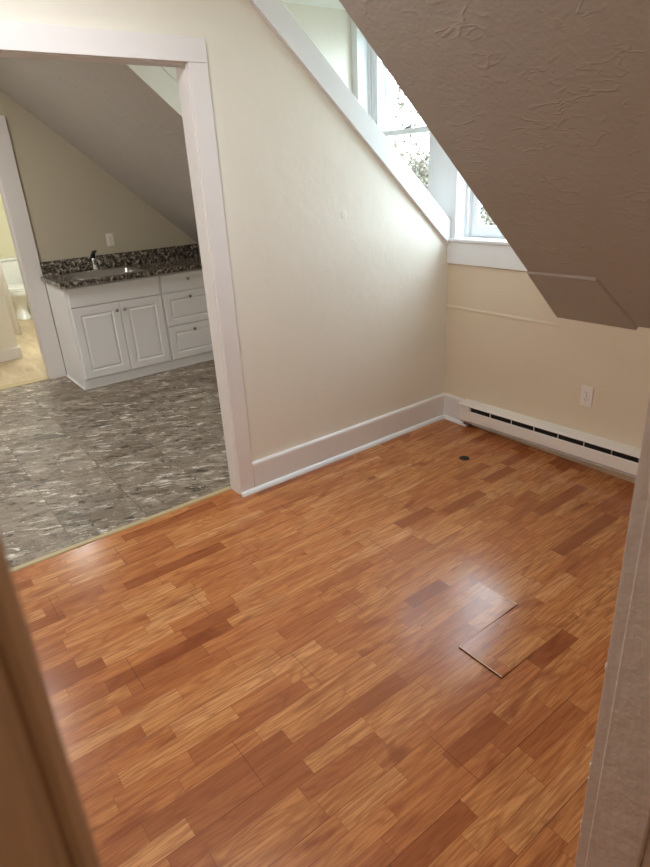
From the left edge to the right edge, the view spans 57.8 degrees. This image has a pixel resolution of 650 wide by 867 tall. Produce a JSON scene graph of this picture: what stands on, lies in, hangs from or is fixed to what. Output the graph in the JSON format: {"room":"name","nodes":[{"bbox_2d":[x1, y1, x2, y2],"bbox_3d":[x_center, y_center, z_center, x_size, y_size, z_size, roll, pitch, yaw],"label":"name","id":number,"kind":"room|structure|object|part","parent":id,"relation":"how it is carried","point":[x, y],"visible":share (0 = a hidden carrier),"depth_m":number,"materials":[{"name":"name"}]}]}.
{"room":"empty attic room","nodes":[
{"label":"empty attic room","id":0,"kind":"room"},
{"bbox_2d":[0,194,15,257],"bbox_3d":[-5.684,-2.696,7.647,4.000,2.585,0.100,-20,29,-33],"label":"wall","id":1,"kind":"structure","parent":0,"point":[7,249],"depth_m":8.44,"materials":[{"name":"paint"}]},
{"bbox_2d":[0,281,17,349],"bbox_3d":[-4.397,-1.632,5.078,2.660,2.585,0.120,-20,29,-33],"label":"wall","id":2,"kind":"structure","parent":0,"point":[7,336],"depth_m":6.11,"materials":[{"name":"beige paint"}]},
{"bbox_2d":[0,347,20,361],"bbox_3d":[-4.291,-0.485,5.522,2.660,0.120,0.024,-20,29,-33],"label":"baseboard","id":3,"kind":"structure","parent":2,"relation":"attached to","point":[13,353],"depth_m":6.18,"materials":[{"name":"white paint"}]},
{"bbox_2d":[0,57,198,243],"bbox_3d":[-1.294,-2.093,4.486,2.001,1.901,2.338,-20,29,-33],"label":"ceiling","id":4,"kind":"structure","parent":0,"point":[107,112],"depth_m":4.17,"materials":[{"name":"paint"}]},
{"bbox_2d":[0,90,199,374],"bbox_3d":[-2.978,-1.594,4.812,4.600,2.585,0.100,-20,29,-33],"label":"wall","id":5,"kind":"structure","parent":0,"point":[71,201],"depth_m":5.20,"materials":[{"name":"beige paint"}]},
{"bbox_2d":[0,115,65,378],"bbox_3d":[-2.963,-1.406,4.887,1.078,2.180,0.127,-20,29,-33],"label":"door frame","id":6,"kind":"structure","parent":5,"relation":"in","point":[11,191],"depth_m":5.09,"materials":[{"name":"white paint"}]},
{"bbox_3d":[-2.984,-2.329,4.434,1.078,0.126,0.022,-20,29,-33],"label":"head casing","id":7,"kind":"part","parent":6,"relation":"part of","materials":[{"name":"white paint"}]},
{"bbox_2d":[105,233,114,246],"bbox_3d":[-1.994,-1.799,5.468,0.072,0.117,0.009,-20,29,-33],"label":"electrical outlet","id":8,"kind":"object","parent":5,"relation":"attached to","point":[109,236],"visible":1,"depth_m":5.46,"materials":[{"name":"white plastic"}]},
{"bbox_2d":[40,244,198,275],"bbox_3d":[-1.897,-1.661,5.593,1.515,0.119,0.020,-20,29,-33],"label":"backsplash","id":9,"kind":"structure","parent":5,"relation":"attached to","point":[55,267],"depth_m":5.56,"materials":[{"name":"stone"}]},
{"bbox_2d":[0,0,447,461],"bbox_3d":[-0.728,-0.794,2.718,3.750,2.585,0.085,-20,29,-33],"label":"wall","id":10,"kind":"structure","parent":0,"point":[341,323],"depth_m":3.13,"materials":[{"name":"beige paint"}]},
{"bbox_2d":[0,20,254,494],"bbox_3d":[-1.125,-0.459,2.521,1.606,2.172,0.131,-20,29,-33],"label":"door frame","id":11,"kind":"structure","parent":10,"relation":"in","point":[25,40],"depth_m":2.61,"materials":[{"name":"white paint"}]},
{"bbox_3d":[-1.145,-1.394,2.062,1.606,0.090,0.026,-20,29,-33],"label":"head casing","id":12,"kind":"part","parent":11,"relation":"part of","materials":[{"name":"white paint"}]},
{"bbox_3d":[-1.158,-0.475,2.562,1.606,2.172,0.020,-20,29,-33],"label":"casing","id":13,"kind":"part","parent":11,"relation":"part of","materials":[{"name":"white paint"}]},
{"bbox_3d":[-0.490,-0.617,2.911,0.089,2.082,0.024,-20,29,-33],"label":"casing","id":14,"kind":"part","parent":11,"relation":"part of","materials":[{"name":"white paint"}]},
{"bbox_2d":[241,393,445,496],"bbox_3d":[0.224,0.019,3.750,1.587,0.170,0.024,-20,29,-33],"label":"baseboard","id":15,"kind":"structure","parent":10,"relation":"attached to","point":[280,464],"depth_m":3.65,"materials":[{"name":"white paint"}]},
{"bbox_2d":[249,0,450,244],"bbox_3d":[0.147,-1.651,3.026,1.540,1.486,0.024,-20,29,-33],"label":"trim","id":16,"kind":"structure","parent":10,"relation":"attached to","point":[278,17],"depth_m":2.98,"materials":[{"name":"white paint"}]},
{"bbox_2d":[126,2,352,116],"bbox_3d":[-0.604,-1.688,3.686,2.002,1.745,0.100,-20,29,-33],"label":"wall","id":17,"kind":"structure","parent":0,"point":[329,29],"depth_m":3.73,"materials":[{"name":"beige paint"}]},
{"bbox_2d":[281,0,344,9],"bbox_3d":[-0.041,-2.300,2.690,2.161,0.120,1.898,-20,29,-33],"label":"ceiling","id":18,"kind":"structure","parent":0,"point":[334,4],"depth_m":3.61,"materials":[{"name":"white paint"}]},
{"bbox_2d":[0,308,634,866],"bbox_3d":[-2.021,0.035,4.261,4.600,0.056,10.950,-20,29,-33],"label":"floor","id":19,"kind":"structure","parent":0,"point":[393,652],"depth_m":2.30,"materials":[{"name":"laminate"}]},
{"bbox_2d":[0,256,31,320],"bbox_3d":[-4.290,-1.991,8.119,0.470,0.775,0.800,-20,29,-33],"label":"toilet","id":20,"kind":"object","parent":19,"relation":"on","point":[10,266],"visible":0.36,"depth_m":8.07,"materials":[{"name":"white ceramic"}]},
{"bbox_3d":[-4.487,-2.415,8.185,0.470,0.033,0.215,-20,29,-33],"label":"tank lid","id":21,"kind":"part","parent":20,"relation":"part of","materials":[{"name":"white ceramic"}]},
{"bbox_3d":[-4.477,-2.234,8.266,0.447,0.360,0.193,-20,29,-33],"label":"tank","id":22,"kind":"part","parent":20,"relation":"part of","materials":[{"name":"white ceramic"}]},
{"bbox_3d":[-4.229,-2.004,8.023,0.376,0.022,0.576,-20,29,-33],"label":"lid","id":23,"kind":"part","parent":20,"relation":"part of","materials":[{"name":"white ceramic"}]},
{"bbox_3d":[-4.224,-1.979,8.029,0.380,0.018,0.580,-20,29,-33],"label":"seat","id":24,"kind":"part","parent":20,"relation":"part of","materials":[{"name":"white ceramic"}]},
{"bbox_3d":[-4.223,-1.792,8.125,0.370,0.400,0.600,-20,29,-33],"label":"bowl","id":25,"kind":"part","parent":20,"relation":"part of","materials":[{"name":"white ceramic"}]},
{"bbox_2d":[0,376,48,389],"bbox_3d":[-2.914,-0.417,5.335,0.800,0.006,0.115,-20,29,-33],"label":"trim","id":26,"kind":"structure","parent":19,"relation":"on","point":[45,377],"depth_m":5.42,"materials":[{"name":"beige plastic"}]},
{"bbox_2d":[45,275,172,389],"bbox_3d":[-1.954,-0.973,5.386,0.830,0.884,0.616,-20,29,-33],"label":"base cabinet","id":27,"kind":"object","parent":19,"relation":"on","point":[112,332],"visible":0.96,"depth_m":5.17,"materials":[{"name":"white paint"}]},
{"bbox_3d":[-2.269,-0.467,5.356,0.012,0.016,0.558,-20,29,-33],"label":"moulding","id":28,"kind":"part","parent":27,"relation":"part of","materials":[{"name":"white paint"}]},
{"bbox_3d":[-1.933,-0.804,5.107,0.399,0.610,0.019,-20,29,-33],"label":"door","id":29,"kind":"part","parent":27,"relation":"part of","materials":[{"name":"white paint"}]},
{"bbox_2d":[40,244,201,288],"bbox_3d":[-1.717,-1.549,5.365,1.540,0.157,0.642,-20,29,-33],"label":"countertop","id":30,"kind":"structure","parent":27,"relation":"on","point":[157,261],"depth_m":5.39,"materials":[{"name":"stone"}]},
{"bbox_2d":[86,250,104,271],"bbox_3d":[-2.038,-1.538,5.248,0.170,0.180,0.194,-20,29,-33],"label":"faucet","id":31,"kind":"object","parent":30,"relation":"on","point":[94,260],"visible":1,"depth_m":5.28,"materials":[{"name":"silver metal"}]},
{"bbox_3d":[-2.071,-1.601,5.266,0.043,0.078,0.086,-20,29,-33],"label":"handle","id":32,"kind":"part","parent":31,"relation":"part of","materials":[{"name":"silver metal"}]},
{"bbox_3d":[-2.032,-1.523,5.248,0.028,0.072,0.177,-20,29,-33],"label":"spout","id":33,"kind":"part","parent":31,"relation":"part of","materials":[{"name":"silver metal"}]},
{"bbox_2d":[66,266,143,278],"bbox_3d":[-1.944,-1.353,5.244,0.570,0.164,0.450,-20,29,-33],"label":"sink","id":34,"kind":"object","parent":30,"relation":"in","point":[125,269],"visible":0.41,"depth_m":5.32,"materials":[{"name":"silver metal"}]},
{"bbox_3d":[-1.619,-0.916,5.321,0.384,0.610,0.019,-20,29,-33],"label":"door","id":35,"kind":"part","parent":27,"relation":"part of","materials":[{"name":"white paint"}]},
{"bbox_2d":[11,486,231,571],"bbox_3d":[-1.108,0.511,3.008,1.423,0.006,0.038,-20,29,-33],"label":"trim","id":36,"kind":"structure","parent":19,"relation":"on","point":[151,517],"depth_m":3.02,"materials":[{"name":"beige plastic"}]},
{"bbox_2d":[158,268,213,368],"bbox_3d":[-1.348,-1.190,5.801,0.697,0.884,0.617,-20,29,-33],"label":"base cabinet","id":37,"kind":"object","parent":19,"relation":"on","point":[183,296],"visible":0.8,"depth_m":5.51,"materials":[{"name":"white paint"}]},
{"bbox_3d":[-1.273,-1.406,5.412,0.497,0.160,0.019,-20,29,-33],"label":"drawer","id":38,"kind":"part","parent":37,"relation":"part of","materials":[{"name":"white paint"}]},
{"bbox_3d":[-1.260,-1.189,5.508,0.497,0.294,0.019,-20,29,-33],"label":"drawer","id":39,"kind":"part","parent":37,"relation":"part of","materials":[{"name":"white paint"}]},
{"bbox_3d":[-1.245,-0.907,5.632,0.497,0.304,0.019,-20,29,-33],"label":"drawer","id":40,"kind":"part","parent":37,"relation":"part of","materials":[{"name":"white paint"}]},
{"bbox_2d":[459,456,469,460],"bbox_3d":[0.849,0.148,3.583,0.062,0.005,0.062,-20,29,-33],"label":"cover","id":41,"kind":"object","parent":19,"relation":"on","point":[464,458],"visible":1,"depth_m":3.58,"materials":[{"name":"brown metal"}]},
{"bbox_2d":[339,0,649,327],"bbox_3d":[1.350,-0.822,1.276,2.001,1.895,2.945,-20,29,-33],"label":"ceiling","id":42,"kind":"structure","parent":0,"point":[541,108],"depth_m":1.99,"materials":[{"name":"paint"}]},
{"bbox_2d":[444,263,649,482],"bbox_3d":[1.003,-1.237,3.566,0.160,2.635,6.990,-20,29,-33],"label":"wall","id":43,"kind":"structure","parent":0,"point":[538,371],"depth_m":3.45,"materials":[{"name":"beige paint"}]},
{"bbox_2d":[351,19,359,101],"bbox_3d":[0.224,-2.104,4.096,0.012,1.370,0.058,-20,29,-33],"label":"trim","id":44,"kind":"structure","parent":43,"relation":"attached to","point":[354,29],"depth_m":3.92,"materials":[{"name":"white paint"}]},
{"bbox_2d":[358,29,428,136],"bbox_3d":[0.523,-1.992,3.902,0.190,1.312,0.669,-20,29,-33],"label":"window","id":45,"kind":"structure","parent":43,"relation":"in","point":[369,78],"depth_m":3.97,"materials":[{"name":"white paint"}]},
{"bbox_3d":[0.546,-2.012,3.914,0.100,1.288,0.661,-20,29,-33],"label":"frame","id":46,"kind":"part","parent":45,"relation":"part of","materials":[{"name":"white paint"}]},
{"bbox_3d":[0.562,-2.282,3.788,0.030,0.636,0.553,-20,29,-33],"label":"sash","id":47,"kind":"part","parent":45,"relation":"part of","materials":[{"name":"white paint"}]},
{"bbox_3d":[0.568,-1.720,4.014,0.030,0.650,0.553,-20,29,-33],"label":"sash","id":48,"kind":"part","parent":45,"relation":"part of","materials":[{"name":"white paint"}]},
{"bbox_2d":[428,130,458,237],"bbox_3d":[0.712,-1.869,3.502,0.012,1.370,0.236,-20,29,-33],"label":"trim","id":49,"kind":"structure","parent":43,"relation":"attached to","point":[443,175],"depth_m":3.63,"materials":[{"name":"white paint"}]},
{"bbox_2d":[444,393,464,419],"bbox_3d":[0.910,-0.171,4.090,0.024,0.173,0.198,-20,29,-33],"label":"baseboard","id":50,"kind":"structure","parent":43,"relation":"attached to","point":[451,402],"depth_m":4.09,"materials":[{"name":"white paint"}]},
{"bbox_2d":[444,415,467,425],"bbox_3d":[0.909,-0.089,4.091,0.021,0.023,0.200,-20,29,-33],"label":"trim","id":51,"kind":"structure","parent":43,"relation":"attached to","point":[446,417],"depth_m":4.10,"materials":[{"name":"white paint"}]},
{"bbox_2d":[448,238,509,245],"bbox_3d":[1.019,-1.110,3.429,0.034,0.020,0.805,-20,29,-33],"label":"trim","id":52,"kind":"structure","parent":43,"relation":"attached to","point":[493,242],"depth_m":3.52,"materials":[{"name":"white paint"}]},
{"bbox_2d":[456,173,505,240],"bbox_3d":[1.065,-1.732,3.244,0.190,1.312,0.666,-20,29,-33],"label":"window","id":53,"kind":"structure","parent":43,"relation":"in","point":[468,205],"depth_m":3.64,"materials":[{"name":"white paint"}]},
{"bbox_3d":[1.088,-1.751,3.256,0.100,1.288,0.658,-20,29,-33],"label":"frame","id":54,"kind":"part","parent":53,"relation":"part of","materials":[{"name":"white paint"}]},
{"bbox_3d":[1.094,-1.467,3.375,0.030,0.650,0.600,-20,29,-33],"label":"sash","id":55,"kind":"part","parent":53,"relation":"part of","materials":[{"name":"white paint"}]},
{"bbox_2d":[447,242,526,270],"bbox_3d":[1.029,-1.042,3.464,0.018,0.134,0.805,-20,29,-33],"label":"trim","id":56,"kind":"structure","parent":43,"relation":"attached to","point":[474,254],"depth_m":3.54,"materials":[{"name":"white paint"}]},
{"bbox_2d":[447,304,557,326],"bbox_3d":[1.057,-0.727,3.602,0.004,0.023,0.820,-20,29,-33],"label":"trim","id":57,"kind":"structure","parent":43,"relation":"attached to","point":[542,322],"depth_m":3.56,"materials":[{"name":"beige paint"}]},
{"bbox_2d":[459,398,640,477],"bbox_3d":[1.330,0.025,3.525,0.080,0.167,1.300,-20,27,-33],"label":"baseboard heater","id":58,"kind":"object","parent":43,"relation":"attached to","point":[619,457],"visible":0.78,"depth_m":3.46,"materials":[{"name":"white metal"}]},
{"bbox_2d":[579,385,593,407],"bbox_3d":[1.458,-0.207,3.282,0.009,0.117,0.072,-20,29,-33],"label":"electrical outlet","id":59,"kind":"object","parent":43,"relation":"attached to","point":[586,398],"visible":1,"depth_m":3.28,"materials":[{"name":"white plastic"}]},
{"bbox_2d":[527,271,637,329],"bbox_3d":[1.300,-0.677,2.979,0.321,0.301,0.455,-20,29,-33],"label":"ceiling","id":60,"kind":"structure","parent":0,"point":[579,298],"depth_m":2.97,"materials":[{"name":"paint"}]},
{"bbox_3d":[-3.182,-2.555,7.014,0.100,2.585,3.960,-20,29,-33],"label":"wall","id":61,"kind":"structure","parent":0,"visible":0},
{"bbox_2d":[0,262,21,334],"bbox_3d":[-4.070,-1.832,6.242,1.150,1.822,0.060,-20,29,-33],"label":"shower curtain","id":62,"kind":"object","parent":61,"relation":"hanging from","point":[13,317],"visible":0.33,"depth_m":6.74,"materials":[{"name":"white fabric"}]},
{"bbox_3d":[0.726,-0.104,0.948,3.750,2.605,0.113,-20,29,-33],"label":"wall","id":63,"kind":"structure","parent":0,"visible":0},
{"bbox_2d":[0,393,649,866],"bbox_3d":[0.215,0.277,0.676,1.130,2.180,0.161,-20,29,-33],"label":"door frame","id":64,"kind":"structure","parent":63,"relation":"in","point":[44,823],"depth_m":0.86,"materials":[{"name":"beige paint"}]},
{"bbox_3d":[-0.138,0.485,0.374,0.127,2.080,0.022,-20,29,-33],"label":"casing","id":65,"kind":"part","parent":64,"relation":"part of","materials":[{"name":"beige paint"}]},
{"bbox_3d":[0.599,0.222,0.878,0.191,2.080,0.020,-20,29,-33],"label":"casing","id":66,"kind":"part","parent":64,"relation":"part of","materials":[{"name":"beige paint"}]},
{"label":"outside","id":67,"kind":"structure","parent":0,"visible":0},
{"bbox_2d":[480,214,493,225],"bbox_3d":[25.380,-5.857,22.154,58.500,0.100,80.000,-20,29,-33],"label":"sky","id":68,"kind":"structure","parent":67,"point":[481,219],"depth_m":53.97,"materials":[{"name":"white"}]},
{"bbox_2d":[380,78,494,225],"bbox_3d":[0.653,-2.895,9.995,6.188,6.819,5.622,1,24,10],"label":"bare tree","id":69,"kind":"object","parent":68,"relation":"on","point":[420,171],"visible":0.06,"depth_m":9.19,"materials":[{"name":"grey plant"}]},
{"bbox_2d":[411,150,495,225],"bbox_3d":[5.854,-6.840,15.733,6.753,8.901,9.948,-18,28,-30],"label":"bare tree","id":70,"kind":"object","parent":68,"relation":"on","point":[481,208],"visible":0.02,"depth_m":17.91,"materials":[{"name":"grey plant"}]}
]}

